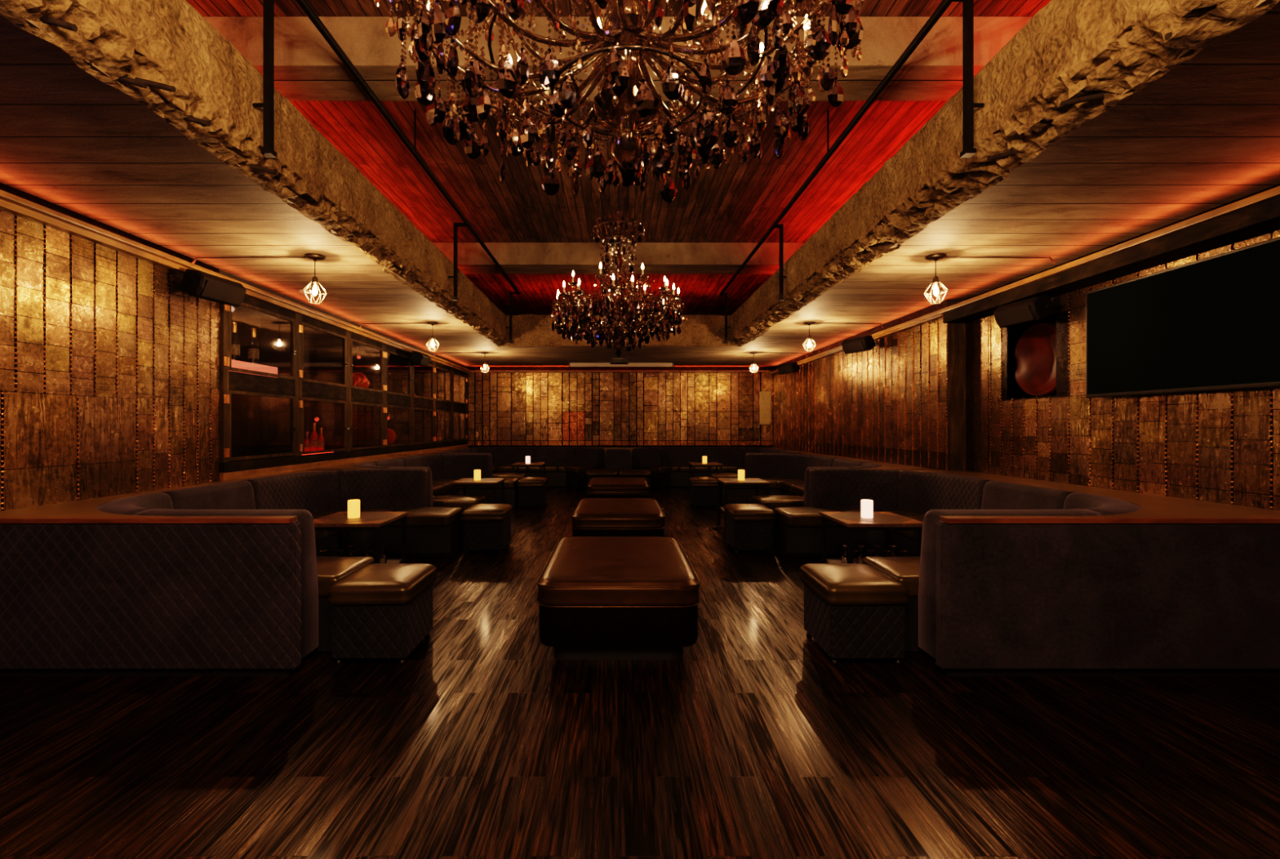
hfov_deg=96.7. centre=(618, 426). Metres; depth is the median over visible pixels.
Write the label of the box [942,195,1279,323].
trim
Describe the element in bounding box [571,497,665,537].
ottoman
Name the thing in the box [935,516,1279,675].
divider
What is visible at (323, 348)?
display cabinet
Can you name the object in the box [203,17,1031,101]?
ceiling beam
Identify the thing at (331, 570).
seat cushion
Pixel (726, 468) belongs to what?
seat cushion
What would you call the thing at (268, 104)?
pipe rail
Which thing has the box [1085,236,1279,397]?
television
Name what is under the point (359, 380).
drum
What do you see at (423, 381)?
display cabinet
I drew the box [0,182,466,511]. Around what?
wall
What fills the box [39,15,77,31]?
stub
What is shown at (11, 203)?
trim
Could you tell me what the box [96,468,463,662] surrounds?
seating
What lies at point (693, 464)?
cocktail table
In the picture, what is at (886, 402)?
wall
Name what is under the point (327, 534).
seat cushion
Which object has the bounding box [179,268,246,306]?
wall speaker
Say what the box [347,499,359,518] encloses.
candle
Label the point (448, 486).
seat cushion
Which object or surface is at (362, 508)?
seat cushion
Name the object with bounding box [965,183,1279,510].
wall
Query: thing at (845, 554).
wine glass
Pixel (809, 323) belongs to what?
pendant light
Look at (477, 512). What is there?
cushion
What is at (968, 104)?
pipe rail
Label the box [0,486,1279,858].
floor
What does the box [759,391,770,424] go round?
metal panel
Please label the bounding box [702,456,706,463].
candle
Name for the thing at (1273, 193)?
trim
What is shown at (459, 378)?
display cabinet
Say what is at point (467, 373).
trim
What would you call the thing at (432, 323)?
pendant light
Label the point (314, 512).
seat cushion
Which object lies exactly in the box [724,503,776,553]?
stool
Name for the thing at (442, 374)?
display cabinet
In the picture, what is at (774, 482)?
seat cushion
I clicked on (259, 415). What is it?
display cabinet
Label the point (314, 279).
socket
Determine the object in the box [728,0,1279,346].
beam
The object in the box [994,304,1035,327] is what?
grille
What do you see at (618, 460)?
seat
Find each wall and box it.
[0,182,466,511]
[466,312,773,447]
[773,299,965,471]
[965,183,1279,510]
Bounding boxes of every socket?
[311,275,318,283]
[932,275,938,283]
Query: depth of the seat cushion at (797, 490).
9.33 m
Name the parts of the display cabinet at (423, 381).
post, rail, rail, door, door, post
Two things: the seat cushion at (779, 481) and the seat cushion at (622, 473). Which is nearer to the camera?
the seat cushion at (779, 481)
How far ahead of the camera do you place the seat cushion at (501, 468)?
14.05 m
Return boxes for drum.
[352,372,369,390]
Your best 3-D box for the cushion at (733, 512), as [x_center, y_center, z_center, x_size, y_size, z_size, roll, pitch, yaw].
[1.600,1.043,6.980,0.524,0.158,0.604,0,0,0]
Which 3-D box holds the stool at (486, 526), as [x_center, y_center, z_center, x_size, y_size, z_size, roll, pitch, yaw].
[-1.600,1.232,6.980,0.524,0.536,0.604,0,0,0]
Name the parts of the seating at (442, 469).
panel, panel, panel, panel, panel, seat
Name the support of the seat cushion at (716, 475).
on the seating at (668, 466)
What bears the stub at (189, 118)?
attached to the ceiling beam at (169, 42)
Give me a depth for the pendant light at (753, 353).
12.08 m
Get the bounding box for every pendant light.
[302,253,326,303]
[426,321,439,351]
[480,351,489,373]
[749,351,758,373]
[802,321,816,351]
[924,253,947,303]
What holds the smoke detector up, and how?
attached to the ceiling at (1204, 135)
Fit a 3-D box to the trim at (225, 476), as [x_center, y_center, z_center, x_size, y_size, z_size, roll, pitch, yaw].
[-3.987,0.505,10.340,0.065,0.080,9.280,0,0,0]
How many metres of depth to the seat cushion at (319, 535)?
5.58 m
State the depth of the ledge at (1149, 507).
3.96 m
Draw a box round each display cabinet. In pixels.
[218,295,298,472]
[298,314,349,463]
[348,331,385,457]
[384,344,413,453]
[412,360,435,450]
[434,361,452,448]
[452,368,466,445]
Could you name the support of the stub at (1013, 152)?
attached to the beam at (1068, 49)
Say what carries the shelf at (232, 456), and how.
attached to the display cabinet at (259, 415)
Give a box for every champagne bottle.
[231,321,239,360]
[247,327,259,364]
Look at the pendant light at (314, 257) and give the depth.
5.25 m
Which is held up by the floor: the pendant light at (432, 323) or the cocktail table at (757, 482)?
the cocktail table at (757, 482)
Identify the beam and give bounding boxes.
[0,0,507,346]
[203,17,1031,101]
[432,242,804,274]
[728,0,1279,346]
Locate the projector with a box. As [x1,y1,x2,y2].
[609,350,628,364]
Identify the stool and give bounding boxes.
[327,563,437,665]
[461,503,513,553]
[516,476,548,507]
[688,476,717,507]
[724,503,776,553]
[800,563,909,665]
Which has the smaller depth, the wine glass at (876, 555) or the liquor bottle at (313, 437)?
the wine glass at (876, 555)
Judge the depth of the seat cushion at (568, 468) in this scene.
13.78 m
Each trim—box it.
[0,189,471,373]
[0,447,490,520]
[219,444,467,480]
[466,373,467,444]
[470,370,770,372]
[492,447,744,469]
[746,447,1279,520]
[769,186,1279,374]
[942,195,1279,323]
[946,323,966,471]
[953,471,1279,515]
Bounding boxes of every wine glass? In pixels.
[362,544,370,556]
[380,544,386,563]
[840,544,847,563]
[853,550,858,563]
[856,544,865,561]
[872,544,880,556]
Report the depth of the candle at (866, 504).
4.95 m
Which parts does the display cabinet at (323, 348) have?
post, rail, rail, rail, door, door, post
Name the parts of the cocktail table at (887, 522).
leg, rail, leg, rail, leg, leg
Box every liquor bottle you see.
[304,431,310,451]
[310,422,318,450]
[318,427,324,450]
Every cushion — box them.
[311,509,347,515]
[312,515,345,538]
[315,530,324,542]
[316,555,374,596]
[327,563,437,604]
[360,506,403,511]
[389,506,462,526]
[432,478,460,488]
[432,480,452,493]
[432,484,444,496]
[432,494,485,511]
[451,477,475,488]
[461,503,513,521]
[475,477,519,488]
[492,466,497,473]
[492,472,528,479]
[497,464,527,471]
[516,476,548,487]
[527,464,559,471]
[537,536,699,605]
[557,464,575,471]
[564,465,595,473]
[585,469,617,476]
[618,469,651,476]
[641,465,671,473]
[661,464,679,471]
[677,464,709,471]
[688,476,717,487]
[708,472,737,479]
[709,464,738,471]
[719,477,761,488]
[724,503,776,521]
[751,494,804,511]
[756,477,785,488]
[774,506,840,526]
[776,478,804,488]
[781,480,804,493]
[791,484,804,496]
[800,563,909,604]
[862,555,919,596]
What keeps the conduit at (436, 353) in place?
attached to the ceiling at (1204, 135)
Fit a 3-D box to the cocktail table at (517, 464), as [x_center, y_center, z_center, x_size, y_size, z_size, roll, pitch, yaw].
[-1.950,1.149,12.420,0.660,0.702,0.660,0,0,0]
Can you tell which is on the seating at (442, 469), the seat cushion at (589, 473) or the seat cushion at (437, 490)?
the seat cushion at (437, 490)
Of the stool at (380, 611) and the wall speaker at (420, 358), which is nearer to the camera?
the stool at (380, 611)
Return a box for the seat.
[585,448,651,492]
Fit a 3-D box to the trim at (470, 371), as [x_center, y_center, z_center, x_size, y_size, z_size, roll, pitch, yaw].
[0.055,-1.450,14.930,7.850,0.040,0.140,0,0,0]
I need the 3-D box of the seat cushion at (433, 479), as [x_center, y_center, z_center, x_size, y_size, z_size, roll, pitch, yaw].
[-3.230,1.048,10.398,0.506,0.164,0.624,0,0,-35]
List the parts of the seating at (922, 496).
seat, panel, panel, panel, panel, panel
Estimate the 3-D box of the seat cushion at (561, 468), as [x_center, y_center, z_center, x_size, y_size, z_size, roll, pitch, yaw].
[-1.244,1.048,14.318,0.523,0.165,0.535,0,0,0]
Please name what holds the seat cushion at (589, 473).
on the seat
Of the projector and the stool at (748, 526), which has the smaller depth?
the stool at (748, 526)
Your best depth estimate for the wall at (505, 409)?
15.00 m
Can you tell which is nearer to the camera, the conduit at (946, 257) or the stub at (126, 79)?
the stub at (126, 79)
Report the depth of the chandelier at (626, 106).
1.85 m
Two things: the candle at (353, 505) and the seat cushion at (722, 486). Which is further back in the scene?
the seat cushion at (722, 486)
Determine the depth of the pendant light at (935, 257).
5.25 m
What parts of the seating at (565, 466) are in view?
panel, panel, panel, panel, panel, seat, panel, panel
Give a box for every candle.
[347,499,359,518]
[474,469,480,479]
[525,456,530,463]
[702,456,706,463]
[737,469,744,479]
[861,499,872,518]
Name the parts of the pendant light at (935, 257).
bulb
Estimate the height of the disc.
0.349 m
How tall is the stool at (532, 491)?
0.536 m
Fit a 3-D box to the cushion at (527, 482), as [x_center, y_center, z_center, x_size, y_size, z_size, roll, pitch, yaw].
[-1.620,1.043,10.780,0.524,0.158,0.604,0,0,0]
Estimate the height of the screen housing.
0.104 m
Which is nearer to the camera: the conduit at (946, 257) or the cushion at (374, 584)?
the cushion at (374, 584)
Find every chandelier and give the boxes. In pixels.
[373,0,864,203]
[551,163,686,356]
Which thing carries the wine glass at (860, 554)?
on the cocktail table at (887, 522)
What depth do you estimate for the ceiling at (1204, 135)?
3.92 m
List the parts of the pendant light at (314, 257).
bulb, cord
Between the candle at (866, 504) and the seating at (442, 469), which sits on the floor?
the seating at (442, 469)
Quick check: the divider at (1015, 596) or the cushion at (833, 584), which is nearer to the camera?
the divider at (1015, 596)
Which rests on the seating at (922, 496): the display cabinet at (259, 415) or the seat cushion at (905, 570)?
the seat cushion at (905, 570)
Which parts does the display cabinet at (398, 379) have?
post, rail, rail, rail, door, door, post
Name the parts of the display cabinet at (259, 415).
post, light plinth, rail, rail, door, door, rail, post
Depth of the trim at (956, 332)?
7.03 m
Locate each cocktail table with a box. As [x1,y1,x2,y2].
[313,511,408,563]
[450,478,505,503]
[511,462,546,477]
[688,462,723,493]
[716,478,769,530]
[819,511,922,563]
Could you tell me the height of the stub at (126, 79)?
0.057 m
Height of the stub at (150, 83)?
0.058 m
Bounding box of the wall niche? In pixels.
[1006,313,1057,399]
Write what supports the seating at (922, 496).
on the floor
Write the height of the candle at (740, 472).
0.153 m
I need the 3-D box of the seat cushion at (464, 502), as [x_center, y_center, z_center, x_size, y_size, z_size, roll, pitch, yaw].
[-2.257,1.048,7.888,0.707,0.163,0.585,0,0,0]
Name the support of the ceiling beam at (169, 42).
attached to the ceiling at (1204, 135)
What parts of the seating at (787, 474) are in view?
seat, panel, panel, panel, panel, panel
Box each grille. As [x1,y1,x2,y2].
[200,279,245,305]
[419,355,431,365]
[777,365,792,373]
[841,340,865,353]
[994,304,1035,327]
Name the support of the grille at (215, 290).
attached to the wall speaker at (197, 283)
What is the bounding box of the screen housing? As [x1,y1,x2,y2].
[568,362,673,367]
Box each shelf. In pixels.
[230,456,280,461]
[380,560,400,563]
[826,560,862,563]
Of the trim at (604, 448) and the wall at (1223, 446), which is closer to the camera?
the wall at (1223, 446)
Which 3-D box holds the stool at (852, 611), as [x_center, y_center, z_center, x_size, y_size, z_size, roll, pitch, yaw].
[1.565,1.232,3.830,0.524,0.536,0.604,0,0,0]
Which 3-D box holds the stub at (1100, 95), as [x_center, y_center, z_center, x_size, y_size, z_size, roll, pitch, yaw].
[2.250,-1.585,2.764,0.186,0.058,0.035,0,0,6]
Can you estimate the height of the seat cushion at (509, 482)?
0.165 m
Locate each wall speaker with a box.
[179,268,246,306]
[408,351,431,366]
[777,361,799,373]
[841,334,875,353]
[993,294,1054,328]
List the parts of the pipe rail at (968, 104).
drop rod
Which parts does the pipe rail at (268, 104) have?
drop rod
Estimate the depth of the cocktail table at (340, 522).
4.92 m
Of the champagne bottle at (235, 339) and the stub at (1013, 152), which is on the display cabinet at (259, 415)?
the champagne bottle at (235, 339)
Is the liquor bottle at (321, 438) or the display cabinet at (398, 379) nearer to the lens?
the liquor bottle at (321, 438)
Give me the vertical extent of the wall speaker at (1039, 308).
0.248 m
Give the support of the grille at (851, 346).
attached to the wall speaker at (866, 343)
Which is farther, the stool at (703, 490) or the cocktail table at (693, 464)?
the cocktail table at (693, 464)
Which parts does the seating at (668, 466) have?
panel, panel, seat, panel, panel, panel, panel, panel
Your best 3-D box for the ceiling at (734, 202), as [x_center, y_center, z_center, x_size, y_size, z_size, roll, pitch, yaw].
[0.050,-3.075,6.250,9.300,0.150,17.900,0,0,0]
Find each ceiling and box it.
[0,0,1279,366]
[186,0,1050,312]
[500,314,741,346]
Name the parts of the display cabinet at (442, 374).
post, rail, rail, rail, door, door, post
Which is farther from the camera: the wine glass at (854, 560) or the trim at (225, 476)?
the trim at (225, 476)
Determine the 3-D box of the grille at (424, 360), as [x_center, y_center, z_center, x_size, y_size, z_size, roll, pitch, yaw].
[-3.699,-1.253,10.900,0.083,0.145,0.430,0,0,0]
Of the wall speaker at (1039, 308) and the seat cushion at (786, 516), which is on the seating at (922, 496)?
the seat cushion at (786, 516)
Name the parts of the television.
trim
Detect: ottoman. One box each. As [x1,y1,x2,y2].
[537,536,699,659]
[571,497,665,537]
[586,476,649,497]
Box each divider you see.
[0,516,301,675]
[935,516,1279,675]
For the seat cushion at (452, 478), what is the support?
on the seating at (442, 469)
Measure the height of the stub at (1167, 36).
0.057 m
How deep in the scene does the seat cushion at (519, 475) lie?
11.60 m
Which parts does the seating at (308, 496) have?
panel, panel, panel, panel, panel, seat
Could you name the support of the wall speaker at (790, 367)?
attached to the wall at (886, 402)
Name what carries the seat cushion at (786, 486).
on the seating at (787, 474)
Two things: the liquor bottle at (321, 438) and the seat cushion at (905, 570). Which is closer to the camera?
the seat cushion at (905, 570)
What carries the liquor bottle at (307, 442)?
on the display cabinet at (323, 348)
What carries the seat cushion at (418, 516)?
on the seating at (308, 496)
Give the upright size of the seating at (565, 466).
0.955 m
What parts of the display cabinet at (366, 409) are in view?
post, rail, rail, rail, door, door, post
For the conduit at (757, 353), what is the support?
attached to the ceiling at (1204, 135)
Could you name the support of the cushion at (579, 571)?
on the ottoman at (599, 597)
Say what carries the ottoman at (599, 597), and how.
on the floor
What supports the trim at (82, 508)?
attached to the wall at (79, 317)
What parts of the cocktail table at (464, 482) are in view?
leg, leg, rail, leg, leg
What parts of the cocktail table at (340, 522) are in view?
leg, rail, leg, rail, leg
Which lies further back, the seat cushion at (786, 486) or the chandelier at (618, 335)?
the seat cushion at (786, 486)
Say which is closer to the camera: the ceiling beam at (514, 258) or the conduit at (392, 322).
the conduit at (392, 322)
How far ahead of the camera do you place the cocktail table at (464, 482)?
8.21 m
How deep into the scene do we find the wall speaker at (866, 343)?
9.00 m
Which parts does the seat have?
seat, post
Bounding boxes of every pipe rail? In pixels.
[252,0,519,343]
[719,0,984,343]
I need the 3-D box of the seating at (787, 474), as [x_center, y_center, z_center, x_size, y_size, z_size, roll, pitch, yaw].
[2.850,1.012,9.265,1.900,0.975,3.910,0,0,0]
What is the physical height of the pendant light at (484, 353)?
0.432 m
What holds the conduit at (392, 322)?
attached to the ceiling at (1204, 135)
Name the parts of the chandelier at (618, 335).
drip dish, drip dish, drip dish, arm, drip dish, arm, arm, arm, arm, arm, drip dish, arm, drip dish, arm, ring frame, ring frame, ring frame, chain, ring frame, ring frame, arm, arm, drip dish, drip dish, arm, arm, arm, drip dish, drip dish, drip dish, drip dish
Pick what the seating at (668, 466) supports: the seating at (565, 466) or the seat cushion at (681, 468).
the seat cushion at (681, 468)
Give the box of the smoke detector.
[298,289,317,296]
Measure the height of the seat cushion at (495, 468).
0.165 m
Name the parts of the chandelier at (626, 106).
drip dish, drip dish, drip dish, arm, arm, drip dish, arm, arm, arm, arm, arm, arm, drip dish, arm, arm, arm, ring frame, ring frame, ring frame, arm, arm, arm, arm, drip dish, arm, arm, arm, flame bulb, drip dish, arm, arm, arm, drip dish, flame bulb, drip dish, flame bulb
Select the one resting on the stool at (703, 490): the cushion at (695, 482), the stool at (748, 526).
the cushion at (695, 482)
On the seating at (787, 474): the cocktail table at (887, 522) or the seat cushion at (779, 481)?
the seat cushion at (779, 481)
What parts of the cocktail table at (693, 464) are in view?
leg, rail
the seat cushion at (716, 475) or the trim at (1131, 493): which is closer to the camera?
the trim at (1131, 493)
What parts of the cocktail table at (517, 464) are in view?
rail, leg, leg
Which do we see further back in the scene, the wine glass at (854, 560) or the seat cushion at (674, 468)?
the seat cushion at (674, 468)
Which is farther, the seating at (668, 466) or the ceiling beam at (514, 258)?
the seating at (668, 466)
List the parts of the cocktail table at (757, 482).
leg, rail, leg, rail, leg, leg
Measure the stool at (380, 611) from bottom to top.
0.536 m
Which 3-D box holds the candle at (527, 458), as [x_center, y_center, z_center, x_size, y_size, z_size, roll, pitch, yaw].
[-1.970,0.720,12.390,0.098,0.153,0.098,0,0,0]
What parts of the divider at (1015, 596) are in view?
edge trim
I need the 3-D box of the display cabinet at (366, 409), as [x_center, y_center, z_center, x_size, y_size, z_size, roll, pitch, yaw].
[-4.178,-0.470,9.015,0.504,1.860,1.288,0,0,0]
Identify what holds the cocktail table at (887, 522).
on the floor
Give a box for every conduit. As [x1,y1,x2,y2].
[191,256,306,263]
[360,322,426,327]
[434,352,480,355]
[757,352,807,355]
[814,322,883,328]
[944,256,1054,264]
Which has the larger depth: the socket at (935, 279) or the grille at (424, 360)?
the grille at (424, 360)
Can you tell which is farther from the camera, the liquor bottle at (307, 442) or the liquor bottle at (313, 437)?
the liquor bottle at (313, 437)
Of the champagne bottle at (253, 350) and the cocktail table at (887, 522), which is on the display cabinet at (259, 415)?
the champagne bottle at (253, 350)
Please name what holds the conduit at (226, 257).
attached to the ceiling at (1204, 135)
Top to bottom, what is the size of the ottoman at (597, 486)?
0.543 m
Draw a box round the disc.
[387,427,395,444]
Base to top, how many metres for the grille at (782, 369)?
0.145 m
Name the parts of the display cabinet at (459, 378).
post, rail, rail, rail, door, door, post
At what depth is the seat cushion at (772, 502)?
7.62 m
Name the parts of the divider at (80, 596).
edge trim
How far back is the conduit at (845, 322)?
8.63 m
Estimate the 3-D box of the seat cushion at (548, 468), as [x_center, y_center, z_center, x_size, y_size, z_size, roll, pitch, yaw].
[-1.881,1.048,14.318,0.736,0.164,0.535,0,0,0]
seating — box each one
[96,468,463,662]
[354,453,519,519]
[439,446,604,488]
[631,446,797,488]
[719,453,882,521]
[773,468,1140,662]
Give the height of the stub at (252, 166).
0.057 m
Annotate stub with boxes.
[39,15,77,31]
[117,75,147,88]
[134,77,176,92]
[182,115,210,126]
[250,164,276,174]
[986,150,1015,161]
[1059,92,1104,106]
[1164,31,1172,40]
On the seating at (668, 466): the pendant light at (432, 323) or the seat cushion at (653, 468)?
the seat cushion at (653, 468)

